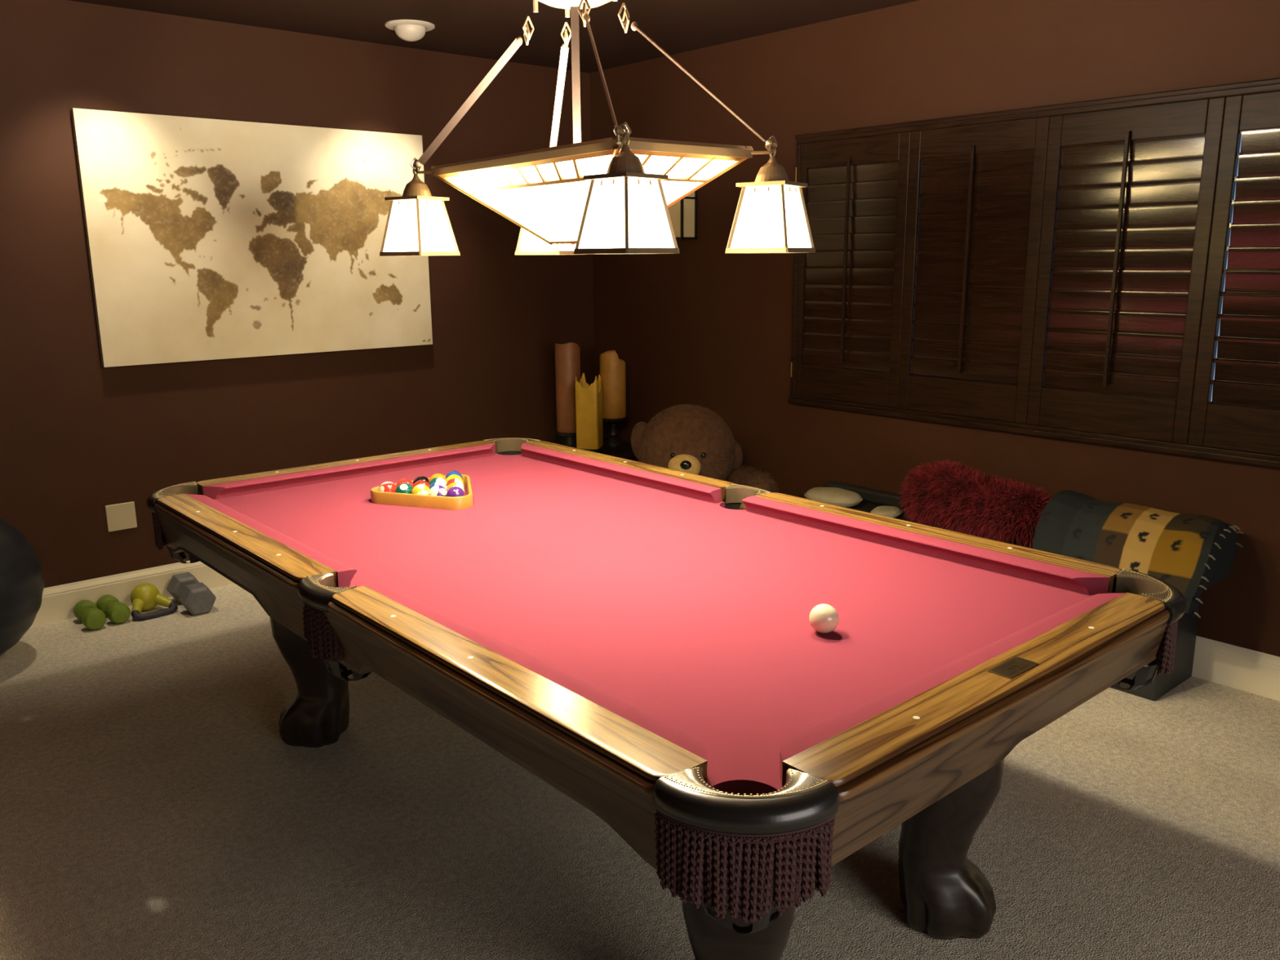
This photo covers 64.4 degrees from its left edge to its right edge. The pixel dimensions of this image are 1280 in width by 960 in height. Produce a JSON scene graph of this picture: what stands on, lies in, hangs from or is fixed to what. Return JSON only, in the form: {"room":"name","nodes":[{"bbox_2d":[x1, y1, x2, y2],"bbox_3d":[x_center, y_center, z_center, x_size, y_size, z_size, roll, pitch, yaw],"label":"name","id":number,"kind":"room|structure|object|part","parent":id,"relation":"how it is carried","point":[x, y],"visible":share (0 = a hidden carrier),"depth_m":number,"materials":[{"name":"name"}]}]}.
{"room":"games hall","nodes":[
{"label":"games hall","id":0,"kind":"room"},
{"bbox_2d":[0,0,595,587],"bbox_3d":[-2.238,-0.677,4.285,5.400,2.460,0.150,-11,16,-40],"label":"wall","id":1,"kind":"structure","parent":0,"point":[79,436],"depth_m":4.49,"materials":[{"name":"brown paint"}]},
{"bbox_2d":[105,501,137,532],"bbox_3d":[-2.227,0.157,4.366,0.116,0.116,0.008,-11,16,-40],"label":"blank wall plate","id":2,"kind":"object","parent":1,"relation":"attached to","point":[122,516],"visible":1,"depth_m":4.36,"materials":[{"name":"beige plastic"}]},
{"bbox_2d":[31,560,234,626],"bbox_3d":[-2.181,0.466,4.469,5.085,0.148,0.015,-11,16,-40],"label":"baseboard","id":3,"kind":"structure","parent":1,"relation":"attached to","point":[59,602],"depth_m":4.38,"materials":[{"name":"beige paint"}]},
{"bbox_2d":[71,107,432,367],"bbox_3d":[-1.651,-1.077,4.596,1.535,1.015,0.037,-11,16,-40],"label":"canvas","id":4,"kind":"object","parent":1,"relation":"attached to","point":[207,238],"visible":0.93,"depth_m":4.48,"materials":[{"name":"beige fabric"}]},
{"bbox_2d":[68,0,919,72],"bbox_3d":[-0.205,-1.446,1.721,5.400,0.120,6.360,-11,16,-40],"label":"ceiling","id":5,"kind":"structure","parent":0,"point":[481,28],"depth_m":4.32,"materials":[{"name":"brown paint"}]},
{"bbox_2d":[384,19,435,41],"bbox_3d":[-0.998,-1.942,4.417,0.212,0.065,0.212,-11,16,-40],"label":"ceiling spotlight","id":6,"kind":"object","parent":5,"relation":"attached to","point":[411,30],"visible":1,"depth_m":4.37,"materials":[{"name":"beige plastic"}]},
{"bbox_2d":[379,0,815,256],"bbox_3d":[-0.152,-1.042,2.438,0.633,0.979,1.121,-11,16,-40],"label":"chandelier","id":7,"kind":"object","parent":5,"relation":"hanging from","point":[611,195],"visible":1,"depth_m":2.28,"materials":[{"name":"white glass"}]},
{"bbox_3d":[-0.598,-0.685,2.748,0.143,0.136,0.143,8,15,32],"label":"glass pane","id":8,"kind":"part","parent":7,"relation":"part of","materials":[{"name":"beige glass"}]},
{"bbox_3d":[-0.263,-0.738,2.978,0.143,0.136,0.143,6,14,28],"label":"glass pane","id":9,"kind":"part","parent":7,"relation":"part of","materials":[{"name":"beige glass"}]},
{"bbox_3d":[-0.151,-0.681,2.500,0.354,0.188,0.830,-10,16,-36],"label":"bowl glass","id":10,"kind":"part","parent":7,"relation":"part of","materials":[{"name":"beige glass"}]},
{"bbox_3d":[-0.028,-0.534,2.047,0.143,0.136,0.143,11,17,43],"label":"glass pane","id":11,"kind":"part","parent":7,"relation":"part of","materials":[{"name":"beige glass"}]},
{"bbox_3d":[0.298,-0.594,2.305,0.143,0.136,0.143,8,15,32],"label":"glass pane","id":12,"kind":"part","parent":7,"relation":"part of","materials":[{"name":"beige glass"}]},
{"bbox_2d":[0,583,1279,959],"bbox_3d":[-0.185,1.073,2.278,5.400,0.120,6.360,-11,16,-40],"label":"floor","id":13,"kind":"structure","parent":0,"point":[154,804],"depth_m":2.64,"materials":[{"name":"carpet"}]},
{"bbox_2d":[0,517,44,655],"bbox_3d":[-2.536,0.396,3.720,0.610,0.614,0.610,-11,16,-40],"label":"exercise ball","id":14,"kind":"object","parent":13,"relation":"on","point":[21,579],"visible":1,"depth_m":3.69,"materials":[{"name":"black plastic"}]},
{"bbox_2d":[73,600,106,630],"bbox_3d":[-2.275,0.557,4.204,0.086,0.086,0.204,-11,16,-40],"label":"dumbbell","id":15,"kind":"object","parent":13,"relation":"on","point":[93,618],"visible":1,"depth_m":4.14,"materials":[{"name":"green rubber"}]},
{"bbox_2d":[96,595,130,623],"bbox_3d":[-2.213,0.542,4.271,0.086,0.086,0.200,-12,17,-43],"label":"dumbbell","id":16,"kind":"object","parent":13,"relation":"on","point":[117,612],"visible":0.91,"depth_m":4.21,"materials":[{"name":"green rubber"}]},
{"bbox_2d":[130,582,177,620],"bbox_3d":[-2.097,0.509,4.339,0.182,0.120,0.191,-12,17,-43],"label":"kettlebell","id":17,"kind":"object","parent":13,"relation":"on","point":[145,596],"visible":1,"depth_m":4.33,"materials":[{"name":"yellow plastic"}]},
{"bbox_3d":[-2.049,0.555,4.301,0.182,0.042,0.057,-12,17,-43],"label":"handle","id":18,"kind":"part","parent":17,"relation":"part of","materials":[{"name":"black rubber"}]},
{"bbox_2d":[166,572,216,615],"bbox_3d":[-1.949,0.492,4.414,0.134,0.118,0.294,-10,16,-38],"label":"dumbbell","id":19,"kind":"object","parent":13,"relation":"on","point":[196,597],"visible":1,"depth_m":4.32,"materials":[{"name":"grey metal"}]},
{"bbox_2d":[552,437,638,462],"bbox_3d":[-0.281,0.045,5.599,0.540,0.455,0.540,-11,16,-40],"label":"side table","id":20,"kind":"object","parent":13,"relation":"on","point":[624,451],"visible":0.06,"depth_m":5.45,"materials":[{"name":"black wood"}]},
{"bbox_2d":[555,430,576,448],"bbox_3d":[-0.386,-0.226,5.575,0.170,0.085,0.170,-11,16,-40],"label":"candle holder","id":21,"kind":"object","parent":20,"relation":"on","point":[569,439],"visible":0.44,"depth_m":5.52,"materials":[{"name":"black metal"}]},
{"bbox_2d":[555,342,580,432],"bbox_3d":[-0.389,-0.506,5.513,0.136,0.487,0.136,-11,16,-40],"label":"pillar candle","id":22,"kind":"object","parent":21,"relation":"on","point":[567,356],"visible":0.91,"depth_m":5.46,"materials":[{"name":"brown wax"}]},
{"bbox_2d":[582,446,604,453],"bbox_3d":[-0.265,-0.158,5.386,0.148,0.032,0.148,-11,16,-40],"label":"candle holder","id":23,"kind":"object","parent":20,"relation":"on","point":[597,451],"visible":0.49,"depth_m":5.33,"materials":[{"name":"black metal"}]},
{"bbox_2d":[575,373,603,448],"bbox_3d":[-0.267,-0.363,5.340,0.120,0.387,0.120,3,13,14],"label":"candle","id":24,"kind":"object","parent":23,"relation":"on","point":[588,398],"visible":1,"depth_m":5.30,"materials":[{"name":"yellow wax"}]},
{"bbox_2d":[602,415,628,445],"bbox_3d":[-0.148,-0.276,5.642,0.168,0.150,0.168,-11,16,-40],"label":"candle holder","id":25,"kind":"object","parent":20,"relation":"on","point":[613,433],"visible":0.88,"depth_m":5.62,"materials":[{"name":"black metal"}]},
{"bbox_2d":[599,350,626,418],"bbox_3d":[-0.149,-0.526,5.587,0.144,0.360,0.144,-11,16,-40],"label":"pillar candle","id":26,"kind":"object","parent":25,"relation":"on","point":[612,371],"visible":0.91,"depth_m":5.53,"materials":[{"name":"wax"}]},
{"bbox_2d":[146,437,1186,959],"bbox_3d":[-0.169,0.513,2.675,1.418,0.802,2.527,-11,16,-40],"label":"pool table","id":27,"kind":"object","parent":13,"relation":"on","point":[639,639],"visible":1,"depth_m":2.02,"materials":[{"name":"red fabric"}]},
{"bbox_2d":[164,539,199,563],"bbox_3d":[-1.372,0.162,3.087,0.138,0.177,0.138,0,13,4],"label":"basket","id":28,"kind":"object","parent":27,"relation":"on","point":[176,556],"depth_m":3.07,"materials":[{"name":"black leather"}]},
{"bbox_3d":[-1.045,0.149,2.603,0.096,0.043,1.026,-11,16,-40],"label":"rail","id":29,"kind":"part","parent":27,"relation":"part of","materials":[{"name":"brown wood"}]},
{"bbox_2d":[186,493,356,587],"bbox_3d":[-0.990,0.139,2.646,0.046,0.040,1.030,-11,16,-40],"label":"cushion","id":30,"kind":"object","parent":27,"relation":"on","point":[342,574],"depth_m":2.49,"materials":[{"name":"red fabric"}]},
{"bbox_3d":[-1.025,0.489,3.141,0.219,0.660,0.204,0,13,4],"label":"leg","id":31,"kind":"part","parent":27,"relation":"part of","materials":[{"name":"brown wood"}]},
{"bbox_3d":[-0.969,-0.047,3.485,1.060,0.043,0.096,-11,16,-40],"label":"rail","id":32,"kind":"part","parent":27,"relation":"part of","materials":[{"name":"brown wood"}]},
{"bbox_2d":[324,661,372,680],"bbox_3d":[-0.632,0.347,2.226,0.138,0.177,0.138,-11,16,-40],"label":"basket","id":33,"kind":"object","parent":27,"relation":"on","point":[335,668],"depth_m":2.21,"materials":[{"name":"black leather"}]},
{"bbox_2d":[203,443,495,498],"bbox_3d":[-0.922,-0.036,3.433,1.058,0.040,0.046,-11,16,-40],"label":"cushion","id":34,"kind":"object","parent":27,"relation":"on","point":[304,478],"depth_m":3.38,"materials":[{"name":"red fabric"}]},
{"bbox_2d":[377,481,396,492],"bbox_3d":[-0.763,0.033,3.077,0.057,0.057,0.057,-4,13,-15],"label":"ball","id":35,"kind":"object","parent":27,"relation":"on","point":[386,486],"visible":0.57,"depth_m":3.06,"materials":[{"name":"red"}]},
{"bbox_2d":[395,482,413,493],"bbox_3d":[-0.709,0.037,3.059,0.057,0.057,0.057,-5,13,-19],"label":"ball","id":36,"kind":"object","parent":27,"relation":"on","point":[404,487],"visible":0.52,"depth_m":3.04,"materials":[{"name":"teal plastic"}]},
{"bbox_2d":[395,478,413,485],"bbox_3d":[-0.720,0.025,3.114,0.057,0.057,0.057,-4,13,-17],"label":"ball","id":37,"kind":"object","parent":27,"relation":"on","point":[402,481],"visible":0.29,"depth_m":3.10,"materials":[{"name":"red plastic"}]},
{"bbox_2d":[411,484,430,495],"bbox_3d":[-0.654,0.040,3.041,0.057,0.057,0.057,-4,13,-14],"label":"ball","id":38,"kind":"object","parent":27,"relation":"on","point":[420,489],"visible":0.54,"depth_m":3.02,"materials":[{"name":"beige plastic"}]},
{"bbox_2d":[412,480,430,487],"bbox_3d":[-0.665,0.028,3.096,0.057,0.057,0.057,-3,13,-13],"label":"ball","id":39,"kind":"object","parent":27,"relation":"on","point":[420,482],"visible":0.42,"depth_m":3.08,"materials":[{"name":"red plastic"}]},
{"bbox_2d":[413,475,430,483],"bbox_3d":[-0.676,0.016,3.151,0.057,0.057,0.057,-5,13,-21],"label":"ball","id":40,"kind":"object","parent":27,"relation":"on","point":[420,477],"visible":0.37,"depth_m":3.13,"materials":[{"name":"black plastic"}]},
{"bbox_2d":[370,474,473,510],"bbox_3d":[-0.611,0.043,3.079,0.332,0.036,0.301,-11,16,-40],"label":"ball rack","id":41,"kind":"object","parent":27,"relation":"on","point":[376,497],"visible":0.75,"depth_m":2.99,"materials":[{"name":"yellow wood"}]},
{"bbox_2d":[428,484,447,496],"bbox_3d":[-0.600,0.044,3.023,0.057,0.057,0.057,-2,13,-8],"label":"ball","id":42,"kind":"object","parent":27,"relation":"on","point":[439,491],"visible":0.5,"depth_m":3.00,"materials":[{"name":"beige plastic"}]},
{"bbox_2d":[429,480,446,488],"bbox_3d":[-0.611,0.032,3.078,0.057,0.057,0.057,-3,13,-10],"label":"ball","id":43,"kind":"object","parent":27,"relation":"on","point":[437,482],"visible":0.3,"depth_m":3.06,"materials":[{"name":"beige plastic"}]},
{"bbox_2d":[429,473,446,480],"bbox_3d":[-0.633,0.008,3.187,0.057,0.057,0.057,-3,13,-12],"label":"ball","id":44,"kind":"object","parent":27,"relation":"on","point":[436,475],"visible":0.33,"depth_m":3.17,"materials":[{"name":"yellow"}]},
{"bbox_2d":[429,477,446,484],"bbox_3d":[-0.622,0.020,3.132,0.057,0.057,0.057,-3,13,-14],"label":"ball","id":45,"kind":"object","parent":27,"relation":"on","point":[435,479],"visible":0.3,"depth_m":3.12,"materials":[{"name":"beige"}]},
{"bbox_2d":[445,471,462,479],"bbox_3d":[-0.590,-0.001,3.224,0.057,0.057,0.057,8,15,33],"label":"ball","id":46,"kind":"object","parent":27,"relation":"on","point":[451,473],"visible":0.23,"depth_m":3.21,"materials":[{"name":"blue plastic"}]},
{"bbox_2d":[445,478,463,487],"bbox_3d":[-0.568,0.023,3.114,0.057,0.057,0.057,-3,13,-13],"label":"ball","id":47,"kind":"object","parent":27,"relation":"on","point":[452,480],"visible":0.23,"depth_m":3.10,"materials":[{"name":"beige"}]},
{"bbox_2d":[445,474,463,484],"bbox_3d":[-0.579,0.011,3.169,0.057,0.057,0.057,-3,13,-12],"label":"ball","id":48,"kind":"object","parent":27,"relation":"on","point":[453,476],"visible":0.37,"depth_m":3.15,"materials":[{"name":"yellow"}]},
{"bbox_2d":[445,482,464,492],"bbox_3d":[-0.557,0.035,3.059,0.057,0.057,0.057,-3,13,-13],"label":"ball","id":49,"kind":"object","parent":27,"relation":"on","point":[452,484],"visible":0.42,"depth_m":3.04,"materials":[{"name":"beige plastic"}]},
{"bbox_2d":[445,486,465,497],"bbox_3d":[-0.546,0.048,3.004,0.057,0.057,0.057,-4,13,-17],"label":"ball","id":50,"kind":"object","parent":27,"relation":"on","point":[454,491],"visible":0.63,"depth_m":2.98,"materials":[{"name":"purple plastic"}]},
{"bbox_2d":[497,450,521,455],"bbox_3d":[-0.483,-0.012,3.844,0.138,0.177,0.138,0,13,4],"label":"pocket","id":51,"kind":"object","parent":27,"relation":"on","point":[499,452],"depth_m":3.88,"materials":[{"name":"black leather"}]},
{"bbox_3d":[-0.281,0.332,1.747,0.096,0.043,1.026,-11,16,-40],"label":"rail","id":52,"kind":"part","parent":27,"relation":"part of","materials":[{"name":"brown wood"}]},
{"bbox_2d":[363,582,706,782],"bbox_3d":[-0.229,0.321,1.795,0.046,0.040,1.030,-11,16,-40],"label":"cushion","id":53,"kind":"object","parent":27,"relation":"on","point":[672,737],"depth_m":1.68,"materials":[{"name":"red fabric"}]},
{"bbox_2d":[520,443,721,502],"bbox_3d":[-0.114,-0.033,3.392,0.046,0.040,1.030,-11,16,-40],"label":"cushion","id":54,"kind":"object","parent":27,"relation":"on","point":[676,486],"depth_m":3.31,"materials":[{"name":"red fabric"}]},
{"bbox_3d":[-0.063,-0.044,3.440,0.096,0.043,1.026,-11,16,-40],"label":"rail","id":55,"kind":"part","parent":27,"relation":"part of","materials":[{"name":"brown wood"}]},
{"bbox_2d":[724,502,741,509],"bbox_3d":[0.290,0.166,3.011,0.138,0.177,0.138,-11,16,-40],"label":"basket","id":56,"kind":"object","parent":27,"relation":"on","point":[727,505],"depth_m":3.05,"materials":[{"name":"black leather"}]},
{"bbox_3d":[0.173,0.776,1.801,0.204,0.660,0.219,0,13,4],"label":"leg","id":57,"kind":"part","parent":27,"relation":"part of","materials":[{"name":"brown wood"}]},
{"bbox_2d":[702,869,781,933],"bbox_3d":[0.142,0.525,1.393,0.138,0.177,0.138,0,13,4],"label":"basket","id":58,"kind":"object","parent":27,"relation":"on","point":[750,894],"depth_m":1.32,"materials":[{"name":"brown fabric"}]},
{"bbox_2d":[808,603,839,633],"bbox_3d":[0.357,0.269,1.974,0.057,0.057,0.057,-11,16,-40],"label":"cue ball","id":59,"kind":"object","parent":27,"relation":"on","point":[824,618],"visible":1,"depth_m":1.95,"materials":[{"name":"beige plastic"}]},
{"bbox_2d":[742,495,1109,595],"bbox_3d":[0.647,0.150,2.541,0.046,0.040,1.030,-11,16,-40],"label":"cushion","id":60,"kind":"object","parent":27,"relation":"on","point":[1053,576],"depth_m":2.45,"materials":[{"name":"red fabric"}]},
{"bbox_3d":[0.702,0.140,2.584,0.096,0.043,1.026,-11,16,-40],"label":"rail","id":61,"kind":"part","parent":27,"relation":"part of","materials":[{"name":"brown wood"}]},
{"bbox_3d":[0.688,0.675,2.240,0.219,0.660,0.204,0,13,4],"label":"leg","id":62,"kind":"part","parent":27,"relation":"part of","materials":[{"name":"brown wood"}]},
{"bbox_2d":[779,592,1125,786],"bbox_3d":[0.579,0.324,1.754,1.058,0.040,0.046,-11,16,-40],"label":"cushion","id":63,"kind":"object","parent":27,"relation":"on","point":[803,744],"depth_m":1.65,"materials":[{"name":"red fabric"}]},
{"bbox_3d":[0.625,0.336,1.702,1.060,0.043,0.096,-11,16,-40],"label":"rail","id":64,"kind":"part","parent":27,"relation":"part of","materials":[{"name":"brown wood"}]},
{"bbox_2d":[1111,648,1161,690],"bbox_3d":[1.030,0.351,2.150,0.138,0.177,0.138,0,13,4],"label":"basket","id":65,"kind":"object","parent":27,"relation":"on","point":[1139,681],"depth_m":2.11,"materials":[{"name":"black leather"}]},
{"bbox_2d":[630,404,778,493],"bbox_3d":[0.144,0.058,4.805,0.852,0.833,0.831,-5,13,-20],"label":"teddy bear","id":66,"kind":"object","parent":13,"relation":"on","point":[691,438],"visible":0.39,"depth_m":4.62},
{"bbox_3d":[0.500,0.049,4.731,0.251,0.241,0.448,-7,14,-27],"label":"arm","id":67,"kind":"part","parent":66,"relation":"part of"},
{"bbox_2d":[798,480,1200,701],"bbox_3d":[1.294,0.370,4.076,0.318,0.455,1.678,-11,16,-40],"label":"storage bench","id":68,"kind":"object","parent":13,"relation":"on","point":[1160,686],"visible":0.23,"depth_m":3.55,"materials":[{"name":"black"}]},
{"bbox_2d":[804,487,862,507],"bbox_3d":[0.848,0.074,4.460,0.261,0.072,0.180,11,17,42],"label":"cushion","id":69,"kind":"object","parent":68,"relation":"on","point":[837,496],"visible":0.86,"depth_m":4.39,"materials":[{"name":"fabric"}]},
{"bbox_3d":[1.020,0.066,4.531,0.053,0.055,0.450,-11,16,-40],"label":"backrest","id":70,"kind":"part","parent":68,"relation":"part of","materials":[{"name":"black plastic"}]},
{"bbox_2d":[870,505,902,518],"bbox_3d":[1.032,0.134,4.258,0.120,0.038,0.160,7,15,31],"label":"cushion","id":71,"kind":"object","parent":68,"relation":"on","point":[893,512],"visible":0.84,"depth_m":4.22,"materials":[{"name":"fabric"}]},
{"bbox_3d":[1.293,0.225,4.044,0.318,0.048,1.678,-11,16,-40],"label":"lid","id":72,"kind":"part","parent":68,"relation":"part of","materials":[{"name":"black wood"}]},
{"bbox_2d":[898,458,1053,548],"bbox_3d":[1.320,0.084,4.003,0.282,0.304,0.696,-11,16,-40],"label":"cushion","id":73,"kind":"object","parent":68,"relation":"on","point":[951,495],"visible":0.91,"depth_m":3.94,"materials":[{"name":"red fur"}]},
{"bbox_2d":[1031,489,1244,617],"bbox_3d":[1.700,0.232,3.498,0.290,0.290,0.591,-11,16,-40],"label":"throw","id":74,"kind":"object","parent":68,"relation":"on","point":[1192,553],"visible":0.77,"depth_m":3.39,"materials":[{"name":"fabric"}]},
{"bbox_2d":[589,0,1279,656],"bbox_3d":[1.782,-0.574,3.683,0.150,2.460,6.060,-11,16,-40],"label":"wall","id":75,"kind":"structure","parent":0,"point":[704,325],"depth_m":4.35,"materials":[{"name":"brown paint"}]},
{"bbox_2d":[667,190,697,239],"bbox_3d":[0.164,-1.385,5.180,0.125,0.312,0.270,-11,16,-40],"label":"wall sconce","id":76,"kind":"object","parent":75,"relation":"attached to","point":[683,213],"visible":0.24,"depth_m":5.12,"materials":[{"name":"black metal"}]},
{"bbox_2d":[787,77,1279,468],"bbox_3d":[1.553,-0.777,3.851,0.161,1.209,2.427,-11,16,-40],"label":"window","id":77,"kind":"structure","parent":75,"relation":"in","point":[1273,84],"depth_m":3.79,"materials":[{"name":"brown wood"}]},
{"bbox_2d":[790,131,911,408],"bbox_3d":[0.914,-0.913,4.488,0.048,1.136,0.597,-11,16,-40],"label":"shutter panel","id":78,"kind":"object","parent":77,"relation":"attached to","point":[850,290],"visible":0.97,"depth_m":4.46,"materials":[{"name":"brown wood"}]},
{"bbox_3d":[0.906,-0.958,4.468,0.024,0.880,0.012,-11,16,-40],"label":"tilt rod","id":79,"kind":"part","parent":78,"relation":"part of","materials":[{"name":"brown wood"}]},
{"bbox_2d":[897,115,1049,424],"bbox_3d":[1.306,-0.819,4.049,0.048,1.136,0.592,-11,16,-40],"label":"shutter panel","id":80,"kind":"object","parent":77,"relation":"attached to","point":[975,193],"visible":1,"depth_m":4.03,"materials":[{"name":"brown wood"}]},
{"bbox_3d":[1.296,-0.864,4.031,0.024,0.880,0.012,-11,16,-40],"label":"tilt rod","id":81,"kind":"part","parent":80,"relation":"part of","materials":[{"name":"brown wood"}]},
{"bbox_2d":[1026,97,1226,444],"bbox_3d":[1.696,-0.725,3.613,0.048,1.136,0.592,-11,16,-40],"label":"shutter panel","id":82,"kind":"object","parent":77,"relation":"attached to","point":[1130,193],"visible":1,"depth_m":3.59,"materials":[{"name":"brown wood"}]},
{"bbox_3d":[1.686,-0.771,3.595,0.024,0.880,0.012,-11,16,-40],"label":"tilt rod","id":83,"kind":"part","parent":82,"relation":"part of","materials":[{"name":"brown wood"}]},
{"bbox_3d":[1.611,-0.790,3.900,0.006,1.140,2.383,-11,16,-40],"label":"glass","id":84,"kind":"part","parent":77,"relation":"part of","materials":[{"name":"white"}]},
{"bbox_2d":[1187,90,1279,455],"bbox_3d":[2.087,-0.631,3.175,0.048,1.136,0.597,-11,16,-40],"label":"shutter panel","id":85,"kind":"object","parent":77,"relation":"attached to","point":[1243,412],"visible":1,"depth_m":3.31,"materials":[{"name":"brown wood"}]},
{"bbox_2d":[1191,635,1279,701],"bbox_3d":[1.728,0.567,3.879,0.015,0.148,6.060,-11,16,-40],"label":"baseboard","id":86,"kind":"structure","parent":75,"relation":"attached to","point":[1251,671],"depth_m":3.50,"materials":[{"name":"beige paint"}]}
]}

